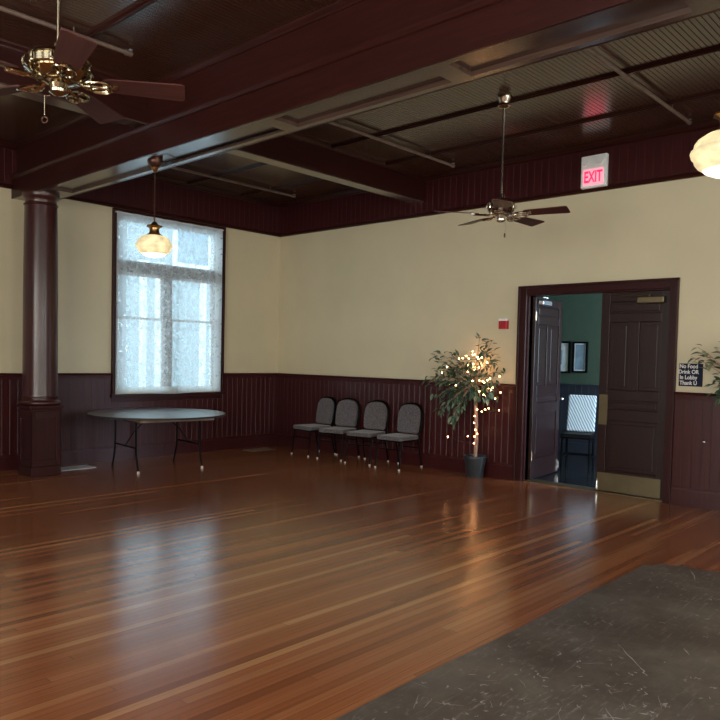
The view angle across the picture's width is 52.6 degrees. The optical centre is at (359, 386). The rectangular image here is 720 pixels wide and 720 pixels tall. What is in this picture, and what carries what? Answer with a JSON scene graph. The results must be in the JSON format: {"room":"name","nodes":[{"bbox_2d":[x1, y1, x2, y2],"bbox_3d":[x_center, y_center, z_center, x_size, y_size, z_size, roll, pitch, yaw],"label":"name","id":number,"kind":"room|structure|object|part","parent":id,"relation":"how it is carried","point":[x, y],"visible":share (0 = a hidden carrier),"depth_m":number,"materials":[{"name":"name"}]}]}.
{"room":"community hall","nodes":[
{"label":"community hall","id":0,"kind":"room"},
{"bbox_2d":[0,187,279,393],"bbox_3d":[-5.703,-0.978,8.152,0.220,4.150,12.400,3,3,43],"label":"wall","id":1,"kind":"structure","parent":0,"point":[252,265],"depth_m":10.14,"materials":[{"name":"beige paint"}]},
{"bbox_2d":[0,373,277,470],"bbox_3d":[-5.634,0.477,8.117,0.055,1.250,12.400,3,3,43],"label":"wainscot","id":2,"kind":"structure","parent":1,"relation":"attached to","point":[249,401],"depth_m":10.70,"materials":[{"name":"brown wood"}]},
{"bbox_3d":[-5.654,1.001,8.146,0.034,0.200,12.400,3,3,43],"label":"rail","id":3,"kind":"part","parent":2,"relation":"part of","materials":[{"name":"brown wood"}]},
{"bbox_3d":[-5.621,-0.105,8.094,0.055,0.085,12.400,3,3,43],"label":"cap rail","id":4,"kind":"part","parent":2,"relation":"part of","materials":[{"name":"brown wood"}]},
{"bbox_2d":[0,140,280,236],"bbox_3d":[-5.551,-2.763,7.977,0.085,0.562,12.400,3,3,43],"label":"frieze","id":5,"kind":"object","parent":1,"relation":"attached to","point":[176,199],"visible":0.64,"depth_m":11.05,"materials":[{"name":"brown wood"}]},
{"bbox_3d":[-5.571,-2.509,8.000,0.046,0.052,12.400,3,3,43],"label":"moulding","id":6,"kind":"part","parent":5,"relation":"part of","materials":[{"name":"brown wood"}]},
{"bbox_3d":[-5.545,-3.006,7.967,0.085,0.075,12.400,3,3,43],"label":"crown moulding","id":7,"kind":"part","parent":5,"relation":"part of","materials":[{"name":"brown wood"}]},
{"bbox_2d":[110,207,225,401],"bbox_3d":[-2.924,-1.169,11.089,0.295,2.740,1.970,3,3,43],"label":"window","id":8,"kind":"structure","parent":1,"relation":"in","point":[114,397],"depth_m":11.06,"materials":[{"name":"brown wood"}]},
{"bbox_3d":[-3.275,-0.787,10.801,0.075,1.775,0.820,3,3,43],"label":"sash","id":9,"kind":"part","parent":8,"relation":"part of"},
{"bbox_3d":[-2.943,0.148,11.132,0.265,0.105,1.970,3,3,43],"label":"sill","id":10,"kind":"part","parent":8,"relation":"part of","materials":[{"name":"brown wood"}]},
{"bbox_2d":[115,210,223,393],"bbox_3d":[-2.832,-1.190,10.963,0.038,2.602,1.860,3,3,43],"label":"lace curtain","id":11,"kind":"object","parent":8,"relation":"hanging from","point":[121,359],"visible":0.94,"depth_m":10.92,"materials":[{"name":"white fabric"}]},
{"bbox_3d":[-2.800,-2.470,10.908,0.018,0.018,1.860,3,3,43],"label":"curtain rod","id":12,"kind":"part","parent":11,"relation":"part of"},
{"bbox_3d":[-2.657,-0.800,11.469,0.075,1.775,0.820,3,3,43],"label":"sash","id":13,"kind":"part","parent":8,"relation":"part of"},
{"bbox_2d":[83,0,719,195],"bbox_3d":[0.733,-2.761,4.809,13.600,0.030,6.780,3,3,43],"label":"trim","id":14,"kind":"structure","parent":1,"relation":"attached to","point":[138,5],"depth_m":7.38,"materials":[{"name":"brown wood"}]},
{"bbox_2d":[0,445,719,719],"bbox_3d":[0.439,1.402,4.760,13.600,0.064,15.700,3,3,43],"label":"floor","id":15,"kind":"structure","parent":0,"point":[276,584],"depth_m":4.77,"materials":[{"name":"brown wood"}]},
{"bbox_2d":[16,191,63,477],"bbox_3d":[-3.972,-0.635,9.058,0.476,3.470,0.476,3,3,43],"label":"column","id":16,"kind":"structure","parent":15,"relation":"on","point":[39,407],"depth_m":8.90,"materials":[{"name":"brown wood"}]},
{"bbox_2d":[10,0,719,200],"bbox_3d":[0.702,-2.436,4.796,13.599,0.680,0.488,3,3,43],"label":"beam","id":17,"kind":"structure","parent":16,"relation":"on","point":[341,59],"depth_m":5.46,"materials":[{"name":"brown wood"}]},
{"bbox_3d":[0.592,-2.746,4.657,13.599,0.055,0.045,3,3,43],"label":"crown moulding","id":18,"kind":"part","parent":17,"relation":"part of","materials":[{"name":"brown wood"}]},
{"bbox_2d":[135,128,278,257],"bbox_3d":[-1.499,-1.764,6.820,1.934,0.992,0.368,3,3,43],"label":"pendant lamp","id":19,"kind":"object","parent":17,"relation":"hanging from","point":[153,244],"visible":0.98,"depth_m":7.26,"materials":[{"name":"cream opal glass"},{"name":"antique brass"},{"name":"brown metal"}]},
{"bbox_3d":[-2.081,-1.433,7.366,0.368,0.185,0.368,3,3,43],"label":"globe","id":20,"kind":"part","parent":19,"relation":"part of","materials":[{"name":"beige glass"}]},
{"bbox_3d":[-2.083,-1.321,7.370,0.242,0.038,0.242,3,3,43],"label":"globe","id":21,"kind":"part","parent":19,"relation":"part of","materials":[{"name":"beige glass"}]},
{"bbox_3d":[-2.070,-1.910,7.347,0.017,0.519,0.017,1,2,-2],"label":"chain","id":22,"kind":"part","parent":19,"relation":"part of","materials":[{"name":"brown metal"}]},
{"bbox_3d":[-1.315,-2.232,6.816,1.698,0.048,0.121,3,3,38],"label":"cord","id":23,"kind":"part","parent":19,"relation":"part of","materials":[{"name":"black metal"}]},
{"bbox_3d":[0.567,-2.356,4.655,13.599,0.065,0.094,3,3,43],"label":"moulding","id":24,"kind":"part","parent":17,"relation":"part of","materials":[{"name":"brown wood"}]},
{"bbox_2d":[690,111,719,178],"bbox_3d":[1.884,-1.546,3.692,0.368,0.959,0.368,3,3,43],"label":"pendant lamp","id":25,"kind":"object","parent":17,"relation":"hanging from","point":[705,155],"visible":1,"depth_m":3.65,"materials":[{"name":"beige glass"}]},
{"bbox_3d":[1.876,-1.197,3.707,0.368,0.185,0.368,3,3,43],"label":"globe","id":26,"kind":"part","parent":25,"relation":"part of","materials":[{"name":"beige glass"}]},
{"bbox_3d":[1.873,-1.086,3.711,0.242,0.038,0.242,3,3,43],"label":"globe","id":27,"kind":"part","parent":25,"relation":"part of","materials":[{"name":"beige glass"}]},
{"bbox_2d":[61,465,95,470],"bbox_3d":[-3.794,1.079,9.656,0.260,0.006,0.500,3,3,43],"label":"floor vent","id":28,"kind":"object","parent":15,"relation":"in","point":[80,466],"visible":0.81,"depth_m":9.68,"materials":[{"name":"metal"}]},
{"bbox_2d":[87,408,225,473],"bbox_3d":[-2.749,0.724,9.894,1.810,0.742,1.810,-1,3,-40],"label":"folding table","id":29,"kind":"object","parent":15,"relation":"on","point":[136,415],"visible":1,"depth_m":9.67,"materials":[{"name":"plastic"}]},
{"bbox_3d":[-3.338,0.732,9.894,0.026,0.700,0.105,-1,3,-40],"label":"leg","id":30,"kind":"part","parent":29,"relation":"part of","materials":[{"name":"black metal"}]},
{"bbox_3d":[-2.848,0.766,9.314,0.026,0.700,0.105,-1,3,-40],"label":"leg","id":31,"kind":"part","parent":29,"relation":"part of","materials":[{"name":"black metal"}]},
{"bbox_3d":[-2.651,0.724,10.475,0.026,0.700,0.105,-1,3,-40],"label":"leg","id":32,"kind":"part","parent":29,"relation":"part of","materials":[{"name":"black metal"}]},
{"bbox_3d":[-2.160,0.759,9.895,0.026,0.700,0.105,-1,3,-40],"label":"leg","id":33,"kind":"part","parent":29,"relation":"part of","materials":[{"name":"black metal"}]},
{"bbox_2d":[244,447,273,451],"bbox_3d":[-1.654,1.034,11.967,0.260,0.006,0.500,3,3,43],"label":"floor vent","id":34,"kind":"object","parent":15,"relation":"in","point":[264,448],"visible":1,"depth_m":11.95,"materials":[{"name":"metal"}]},
{"bbox_2d":[291,396,335,456],"bbox_3d":[-0.723,0.615,11.558,0.591,0.918,0.450,-1,3,-42],"label":"banquet chair","id":35,"kind":"object","parent":15,"relation":"on","point":[326,409],"visible":0.91,"depth_m":11.58,"materials":[{"name":"grey fabric"}]},
{"bbox_3d":[-1.056,0.864,11.549,0.076,0.386,0.024,0,3,-31],"label":"leg","id":36,"kind":"part","parent":35,"relation":"part of","materials":[{"name":"black metal"}]},
{"bbox_3d":[-0.746,0.679,11.541,0.435,0.022,0.416,-1,3,-42],"label":"seat frame","id":37,"kind":"part","parent":35,"relation":"part of","materials":[{"name":"black metal"}]},
{"bbox_3d":[-0.780,0.882,11.246,0.024,0.386,0.076,3,3,37],"label":"leg","id":38,"kind":"part","parent":35,"relation":"part of","materials":[{"name":"black metal"}]},
{"bbox_3d":[-0.753,0.641,11.533,0.470,0.057,0.429,-1,3,-42],"label":"seat","id":39,"kind":"part","parent":35,"relation":"part of","materials":[{"name":"grey fabric"}]},
{"bbox_3d":[-0.557,0.388,11.695,0.106,0.412,0.390,-1,3,-42],"label":"backrest","id":40,"kind":"part","parent":35,"relation":"part of","materials":[{"name":"grey fabric"}]},
{"bbox_3d":[-0.539,0.425,11.714,0.106,0.544,0.446,-1,3,-42],"label":"frame","id":41,"kind":"part","parent":35,"relation":"part of","materials":[{"name":"black metal"}]},
{"bbox_2d":[316,398,359,460],"bbox_3d":[-0.317,0.639,11.182,0.450,0.918,0.591,3,3,30],"label":"banquet chair","id":42,"kind":"object","parent":15,"relation":"on","point":[347,411],"visible":0.93,"depth_m":11.29,"materials":[{"name":"grey fabric"}]},
{"bbox_3d":[-0.627,0.892,11.073,0.024,0.386,0.076,3,3,41],"label":"leg","id":43,"kind":"part","parent":42,"relation":"part of","materials":[{"name":"black metal"}]},
{"bbox_3d":[-0.333,0.704,11.160,0.416,0.022,0.435,3,3,30],"label":"seat frame","id":44,"kind":"part","parent":42,"relation":"part of","materials":[{"name":"black metal"}]},
{"bbox_3d":[-0.337,0.665,11.149,0.429,0.057,0.470,3,3,30],"label":"seat","id":45,"kind":"part","parent":42,"relation":"part of","materials":[{"name":"grey fabric"}]},
{"bbox_3d":[-0.272,0.908,10.870,0.024,0.386,0.076,2,2,19],"label":"leg","id":46,"kind":"part","parent":42,"relation":"part of","materials":[{"name":"black metal"}]},
{"bbox_3d":[-0.204,0.410,11.362,0.390,0.412,0.106,3,3,30],"label":"backrest","id":47,"kind":"part","parent":42,"relation":"part of","materials":[{"name":"grey fabric"}]},
{"bbox_3d":[-0.192,0.446,11.385,0.446,0.544,0.106,3,3,30],"label":"frame","id":48,"kind":"part","parent":42,"relation":"part of","materials":[{"name":"black metal"}]},
{"bbox_2d":[344,400,389,465],"bbox_3d":[0.116,0.664,10.782,0.450,0.918,0.591,3,3,32],"label":"banquet chair","id":49,"kind":"object","parent":15,"relation":"on","point":[376,414],"visible":0.91,"depth_m":10.88,"materials":[{"name":"grey fabric"}]},
{"bbox_3d":[-0.198,0.918,10.683,0.024,0.386,0.076,3,3,43],"label":"leg","id":50,"kind":"part","parent":49,"relation":"part of","materials":[{"name":"black metal"}]},
{"bbox_3d":[0.100,0.729,10.760,0.416,0.022,0.435,3,3,32],"label":"seat frame","id":51,"kind":"part","parent":49,"relation":"part of","materials":[{"name":"black metal"}]},
{"bbox_3d":[0.095,0.691,10.749,0.429,0.057,0.470,3,3,32],"label":"seat","id":52,"kind":"part","parent":49,"relation":"part of","materials":[{"name":"grey fabric"}]},
{"bbox_3d":[0.150,0.934,10.467,0.024,0.386,0.076,2,2,21],"label":"leg","id":53,"kind":"part","parent":49,"relation":"part of","materials":[{"name":"black metal"}]},
{"bbox_3d":[0.236,0.436,10.957,0.390,0.412,0.106,3,3,32],"label":"backrest","id":54,"kind":"part","parent":49,"relation":"part of","materials":[{"name":"grey fabric"}]},
{"bbox_3d":[0.248,0.472,10.980,0.446,0.544,0.106,3,3,32],"label":"frame","id":55,"kind":"part","parent":49,"relation":"part of","materials":[{"name":"black metal"}]},
{"bbox_2d":[374,402,422,470],"bbox_3d":[0.566,0.691,10.366,0.450,0.918,0.591,3,3,40],"label":"banquet chair","id":56,"kind":"object","parent":15,"relation":"on","point":[410,416],"visible":1,"depth_m":10.42,"materials":[{"name":"grey fabric"}]},
{"bbox_3d":[0.239,0.942,10.312,0.076,0.386,0.024,-1,3,-39],"label":"leg","id":57,"kind":"part","parent":56,"relation":"part of","materials":[{"name":"black metal"}]},
{"bbox_3d":[0.540,0.718,10.337,0.429,0.057,0.470,3,3,40],"label":"seat","id":58,"kind":"part","parent":56,"relation":"part of","materials":[{"name":"grey fabric"}]},
{"bbox_3d":[0.546,0.756,10.347,0.416,0.022,0.435,3,3,40],"label":"seat frame","id":59,"kind":"part","parent":56,"relation":"part of","materials":[{"name":"black metal"}]},
{"bbox_3d":[0.554,0.960,10.050,0.024,0.386,0.076,3,3,29],"label":"leg","id":60,"kind":"part","parent":56,"relation":"part of","materials":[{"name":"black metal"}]},
{"bbox_3d":[0.710,0.464,10.524,0.390,0.412,0.106,3,3,40],"label":"backrest","id":61,"kind":"part","parent":56,"relation":"part of","materials":[{"name":"grey fabric"}]},
{"bbox_3d":[0.725,0.500,10.545,0.446,0.544,0.106,3,3,40],"label":"frame","id":62,"kind":"part","parent":56,"relation":"part of","materials":[{"name":"black metal"}]},
{"bbox_3d":[0.854,0.952,10.416,0.119,0.389,0.024,-1,3,-44],"label":"leg","id":63,"kind":"part","parent":56,"relation":"part of","materials":[{"name":"black metal"}]},
{"bbox_2d":[421,332,505,477],"bbox_3d":[1.290,0.235,9.695,1.231,1.917,0.608,3,3,43],"label":"ficus tree","id":64,"kind":"object","parent":15,"relation":"on","point":[474,463],"visible":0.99,"depth_m":9.61,"materials":[{"name":"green plant"}]},
{"bbox_2d":[447,351,500,443],"bbox_3d":[1.471,0.144,9.612,0.750,1.229,0.451,3,3,43],"label":"fairy lights","id":65,"kind":"object","parent":64,"relation":"attached to","point":[472,351],"visible":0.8,"depth_m":9.61,"materials":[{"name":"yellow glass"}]},
{"bbox_3d":[1.528,1.056,9.675,0.316,0.288,0.316,3,3,43],"label":"pot","id":66,"kind":"part","parent":64,"relation":"part of","materials":[{"name":"grey plastic"}]},
{"bbox_2d":[560,395,597,471],"bbox_3d":[3.188,0.667,10.611,0.440,1.066,0.607,2,3,25],"label":"chair","id":67,"kind":"object","parent":15,"relation":"on","point":[581,409],"visible":1,"depth_m":10.72,"materials":[{"name":"white fabric"}]},
{"bbox_3d":[2.895,0.949,10.453,0.031,0.500,0.031,-1,3,-43],"label":"leg","id":68,"kind":"part","parent":67,"relation":"part of","materials":[{"name":"black metal"}]},
{"bbox_3d":[3.103,0.655,10.888,0.037,1.064,0.174,2,2,22],"label":"leg","id":69,"kind":"part","parent":67,"relation":"part of","materials":[{"name":"black metal"}]},
{"bbox_3d":[3.159,0.706,10.550,0.440,0.070,0.470,2,3,25],"label":"seat","id":70,"kind":"part","parent":67,"relation":"part of","materials":[{"name":"black metal"}]},
{"bbox_3d":[3.280,0.398,10.786,0.400,0.538,0.194,2,3,25],"label":"backrest","id":71,"kind":"part","parent":67,"relation":"part of","materials":[{"name":"white fabric"}]},
{"bbox_3d":[3.239,0.964,10.294,0.031,0.500,0.031,-1,3,-43],"label":"leg","id":72,"kind":"part","parent":67,"relation":"part of","materials":[{"name":"black metal"}]},
{"bbox_3d":[3.455,0.669,10.726,0.037,1.064,0.174,2,3,27],"label":"leg","id":73,"kind":"part","parent":67,"relation":"part of","materials":[{"name":"black metal"}]},
{"bbox_2d":[687,341,719,406],"bbox_3d":[3.856,0.388,7.327,1.167,1.917,0.616,3,3,43],"label":"ficus tree","id":74,"kind":"object","parent":15,"relation":"on","point":[705,353],"visible":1,"depth_m":7.54,"materials":[{"name":"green plant"}]},
{"bbox_2d":[0,0,719,202],"bbox_3d":[-0.587,-2.808,3.380,14.040,0.120,12.840,3,3,43],"label":"ceiling","id":75,"kind":"structure","parent":0,"point":[165,38],"depth_m":6.97,"materials":[{"name":"brown wood"}]},
{"bbox_2d":[0,5,132,56],"bbox_3d":[-3.155,-2.829,4.920,0.048,0.078,3.572,3,3,43],"label":"pipe","id":76,"kind":"object","parent":75,"relation":"attached to","point":[126,52],"visible":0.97,"depth_m":5.71,"materials":[{"name":"metal"}]},
{"bbox_2d":[0,38,147,127],"bbox_3d":[-4.845,-2.698,4.296,0.250,0.365,7.955,3,3,43],"label":"beam","id":77,"kind":"structure","parent":75,"relation":"attached to","point":[134,109],"depth_m":6.67,"materials":[{"name":"brown wood"}]},
{"bbox_3d":[-4.768,-2.848,4.221,0.050,0.055,7.955,3,3,43],"label":"crown moulding","id":78,"kind":"part","parent":77,"relation":"part of","materials":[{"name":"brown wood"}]},
{"bbox_2d":[0,0,184,123],"bbox_3d":[-1.648,-2.109,3.895,1.305,1.367,1.250,3,3,43],"label":"ceiling fan","id":79,"kind":"object","parent":75,"relation":"hanging from","point":[64,65],"visible":1,"depth_m":3.93,"materials":[{"name":"brown wood"}]},
{"bbox_3d":[-1.932,-1.646,3.610,0.166,0.008,0.430,18,13,40],"label":"blade","id":80,"kind":"part","parent":79,"relation":"part of","materials":[{"name":"brown wood"}]},
{"bbox_3d":[-2.044,-1.670,4.126,0.430,0.008,0.166,2,14,24],"label":"blade","id":81,"kind":"part","parent":79,"relation":"part of","materials":[{"name":"brown wood"}]},
{"bbox_3d":[-1.406,-1.632,3.557,0.166,0.008,0.430,13,-4,-30],"label":"blade","id":82,"kind":"part","parent":79,"relation":"part of","materials":[{"name":"brown wood"}]},
{"bbox_3d":[-1.587,-1.670,4.392,0.166,0.008,0.430,-10,1,6],"label":"blade","id":83,"kind":"part","parent":79,"relation":"part of","materials":[{"name":"brown wood"}]},
{"bbox_3d":[-1.193,-1.647,4.040,0.430,0.008,0.166,1,-9,-12],"label":"blade","id":84,"kind":"part","parent":79,"relation":"part of","materials":[{"name":"brown wood"}]},
{"bbox_2d":[172,167,295,197],"bbox_3d":[-2.262,-3.026,10.311,0.048,0.078,3.622,3,3,43],"label":"pipe","id":85,"kind":"object","parent":75,"relation":"attached to","point":[176,168],"visible":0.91,"depth_m":10.72,"materials":[{"name":"metal"}]},
{"bbox_2d":[226,133,423,203],"bbox_3d":[-0.540,-2.788,8.945,0.250,0.365,4.100,3,3,43],"label":"beam","id":86,"kind":"structure","parent":75,"relation":"attached to","point":[293,151],"depth_m":9.10,"materials":[{"name":"brown wood"}]},
{"bbox_3d":[-0.463,-2.939,8.871,0.050,0.055,4.100,3,3,43],"label":"crown moulding","id":87,"kind":"part","parent":86,"relation":"part of","materials":[{"name":"brown wood"}]},
{"bbox_2d":[329,121,454,167],"bbox_3d":[-0.004,-2.892,8.250,0.048,0.078,3.662,3,3,43],"label":"pipe","id":88,"kind":"object","parent":75,"relation":"attached to","point":[452,165],"visible":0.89,"depth_m":8.63,"materials":[{"name":"metal"}]},
{"bbox_2d":[434,94,569,237],"bbox_3d":[1.439,-2.164,7.233,1.302,1.385,1.268,3,3,43],"label":"ceiling fan","id":89,"kind":"object","parent":75,"relation":"hanging from","point":[501,207],"visible":1,"depth_m":7.16,"materials":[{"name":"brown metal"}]},
{"bbox_3d":[0.952,-1.715,7.176,0.430,0.008,0.166,1,13,-7],"label":"blade","id":90,"kind":"part","parent":89,"relation":"part of","materials":[{"name":"red wood"}]},
{"bbox_3d":[1.207,-1.728,7.640,0.166,0.008,0.430,-12,8,-24],"label":"blade","id":91,"kind":"part","parent":89,"relation":"part of","materials":[{"name":"red wood"}]},
{"bbox_3d":[1.314,-1.692,6.791,0.166,0.008,0.430,13,4,10],"label":"blade","id":92,"kind":"part","parent":89,"relation":"part of","materials":[{"name":"red wood"}]},
{"bbox_3d":[1.726,-1.712,7.541,0.430,0.008,0.166,-1,-8,-43],"label":"blade","id":93,"kind":"part","parent":89,"relation":"part of","materials":[{"name":"red wood"}]},
{"bbox_3d":[1.792,-1.690,7.017,0.430,0.008,0.166,3,-8,29],"label":"blade","id":94,"kind":"part","parent":89,"relation":"part of","materials":[{"name":"brown wood"}]},
{"bbox_2d":[584,48,691,124],"bbox_3d":[2.197,-2.764,6.290,0.048,0.078,3.772,3,3,43],"label":"pipe","id":95,"kind":"object","parent":75,"relation":"attached to","point":[595,54],"visible":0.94,"depth_m":6.61,"materials":[{"name":"metal"}]},
{"bbox_2d":[278,176,719,478],"bbox_3d":[3.571,-0.770,8.169,13.820,4.150,0.220,3,3,43],"label":"wall","id":96,"kind":"structure","parent":0,"point":[378,300],"depth_m":9.89,"materials":[{"name":"beige paint"}]},
{"bbox_2d":[276,373,719,510],"bbox_3d":[3.526,0.685,8.052,13.600,1.250,0.055,3,3,43],"label":"wainscot","id":97,"kind":"structure","parent":96,"relation":"attached to","point":[695,482],"depth_m":10.17,"materials":[{"name":"brown wood"}]},
{"bbox_3d":[3.522,1.209,8.081,13.600,0.200,0.034,3,3,43],"label":"rail","id":98,"kind":"part","parent":97,"relation":"part of","materials":[{"name":"brown wood"}]},
{"bbox_3d":[3.539,0.103,8.029,13.600,0.085,0.055,3,3,43],"label":"cap rail","id":99,"kind":"part","parent":97,"relation":"part of","materials":[{"name":"brown wood"}]},
{"bbox_2d":[280,119,719,236],"bbox_3d":[3.589,-2.556,7.911,13.600,0.562,0.085,3,3,43],"label":"frieze","id":100,"kind":"object","parent":96,"relation":"attached to","point":[663,155],"visible":0.84,"depth_m":9.35,"materials":[{"name":"brown wood"}]},
{"bbox_3d":[3.596,-2.301,7.935,13.600,0.052,0.046,3,3,43],"label":"moulding","id":101,"kind":"part","parent":100,"relation":"part of","materials":[{"name":"brown wood"}]},
{"bbox_2d":[581,153,608,189],"bbox_3d":[2.769,-2.549,8.624,0.320,0.380,0.092,3,3,43],"label":"exit sign","id":102,"kind":"object","parent":100,"relation":"attached to","point":[594,168],"visible":1,"depth_m":8.60,"materials":[{"name":"white plastic"}]},
{"bbox_2d":[498,319,508,328],"bbox_3d":[1.881,-0.820,9.544,0.124,0.133,0.058,3,3,43],"label":"fire alarm","id":103,"kind":"object","parent":96,"relation":"attached to","point":[503,323],"visible":1,"depth_m":9.52,"materials":[{"name":"red plastic"}]},
{"bbox_2d":[499,323,504,327],"bbox_3d":[1.862,-0.801,9.525,0.090,0.065,0.003,3,3,43],"label":"grille","id":104,"kind":"object","parent":103,"relation":"attached to","point":[501,325],"depth_m":9.53,"materials":[{"name":"red plastic"}]},
{"bbox_2d":[527,297,563,478],"bbox_3d":[2.557,0.019,9.780,0.190,2.370,0.960,3,3,36],"label":"door","id":105,"kind":"structure","parent":96,"relation":"in","point":[545,398],"depth_m":9.77,"materials":[{"name":"brown wood"}]},
{"bbox_3d":[2.507,-0.059,9.830,0.032,2.000,0.726,3,3,36],"label":"panel","id":106,"kind":"part","parent":105,"relation":"part of","materials":[{"name":"brown wood"}]},
{"bbox_2d":[512,277,679,503],"bbox_3d":[2.834,0.007,8.830,2.010,2.510,0.275,3,3,43],"label":"door frame","id":107,"kind":"structure","parent":96,"relation":"attached to","point":[525,293],"depth_m":8.86,"materials":[{"name":"brown wood"}]},
{"bbox_2d":[595,290,669,499],"bbox_3d":[3.160,0.085,8.470,0.821,2.370,0.122,3,3,43],"label":"door","id":108,"kind":"structure","parent":96,"relation":"in","point":[634,325],"depth_m":8.48,"materials":[{"name":"brown wood"}]},
{"bbox_3d":[2.911,0.275,8.724,0.105,0.360,0.004,3,3,43],"label":"push plate","id":109,"kind":"part","parent":108,"relation":"part of","materials":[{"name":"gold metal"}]},
{"bbox_3d":[3.133,1.151,8.535,0.755,0.215,0.004,3,3,43],"label":"kick plate","id":110,"kind":"part","parent":108,"relation":"part of","materials":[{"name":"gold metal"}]},
{"bbox_3d":[3.138,-1.057,8.431,0.059,0.054,0.447,-1,3,-45],"label":"closer arm","id":111,"kind":"part","parent":108,"relation":"part of","materials":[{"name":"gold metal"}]},
{"bbox_3d":[3.188,0.010,8.496,0.611,2.000,0.032,3,3,43],"label":"panel","id":112,"kind":"part","parent":108,"relation":"part of","materials":[{"name":"brown wood"}]},
{"bbox_2d":[678,363,702,386],"bbox_3d":[3.620,-0.126,7.977,0.250,0.250,0.014,3,3,43],"label":"wall sign","id":113,"kind":"object","parent":96,"relation":"attached to","point":[689,374],"visible":1,"depth_m":7.97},
{"bbox_2d":[537,293,601,384],"bbox_3d":[4.967,-0.590,11.297,6.000,3.600,0.100,3,3,43],"label":"wall","id":114,"kind":"structure","parent":0,"point":[582,313],"depth_m":12.32,"materials":[{"name":"green paint"}]},
{"bbox_2d":[561,341,570,372],"bbox_3d":[3.413,-0.511,12.644,0.500,0.545,0.035,3,3,43],"label":"framed picture","id":115,"kind":"object","parent":114,"relation":"attached to","point":[565,345],"visible":0.4,"depth_m":12.53,"materials":[{"name":"black metal"}]},
{"bbox_2d":[558,383,598,455],"bbox_3d":[4.889,0.620,11.290,6.000,1.180,0.050,3,3,43],"label":"wainscot","id":116,"kind":"structure","parent":114,"relation":"attached to","point":[574,445],"depth_m":12.44,"materials":[{"name":"mahogany wood"}]},
{"bbox_2d":[572,342,587,372],"bbox_3d":[3.729,-0.497,12.352,0.270,0.525,0.035,3,3,43],"label":"framed picture","id":117,"kind":"object","parent":114,"relation":"attached to","point":[579,349],"visible":1,"depth_m":12.35,"materials":[{"name":"black metal"}]},
{"bbox_2d":[575,345,584,369],"bbox_3d":[3.731,-0.497,12.355,0.170,0.425,0.003,3,3,43],"label":"print","id":118,"kind":"object","parent":117,"relation":"attached to","point":[579,349],"depth_m":12.35},
{"label":"outside","id":119,"kind":"structure","parent":0,"visible":0},
{"bbox_3d":[-16.228,0.781,26.384,39.760,0.100,60.000,3,3,43],"label":"ground","id":120,"kind":"structure","parent":119,"visible":0},
{"bbox_2d":[138,260,148,386],"bbox_3d":[-4.399,-0.537,14.736,0.180,4.000,0.180,3,3,43],"label":"porch post","id":121,"kind":"object","parent":120,"relation":"on","point":[141,279],"visible":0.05,"depth_m":14.67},
{"bbox_2d":[154,262,164,386],"bbox_3d":[-4.161,-0.542,14.993,0.180,4.000,0.180,3,3,43],"label":"porch post","id":122,"kind":"object","parent":120,"relation":"on","point":[157,280],"visible":0.07,"depth_m":14.93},
{"bbox_2d":[117,221,209,386],"bbox_3d":[-4.722,-3.485,24.369,6.800,9.100,9.800,3,3,43],"label":"building","id":123,"kind":"structure","parent":120,"relation":"on","point":[197,306],"depth_m":19.77,"materials":[{"name":"grey"}]},
{"bbox_3d":[-4.601,-4.158,20.019,0.020,1.600,1.000,3,3,43],"label":"pane","id":124,"kind":"part","parent":123,"relation":"part of","materials":[{"name":"glass"}]},
{"bbox_2d":[198,267,208,385],"bbox_3d":[-3.420,-0.558,15.793,0.180,4.000,0.180,3,3,43],"label":"porch post","id":125,"kind":"object","parent":120,"relation":"on","point":[201,294],"visible":0.1,"depth_m":15.73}
]}

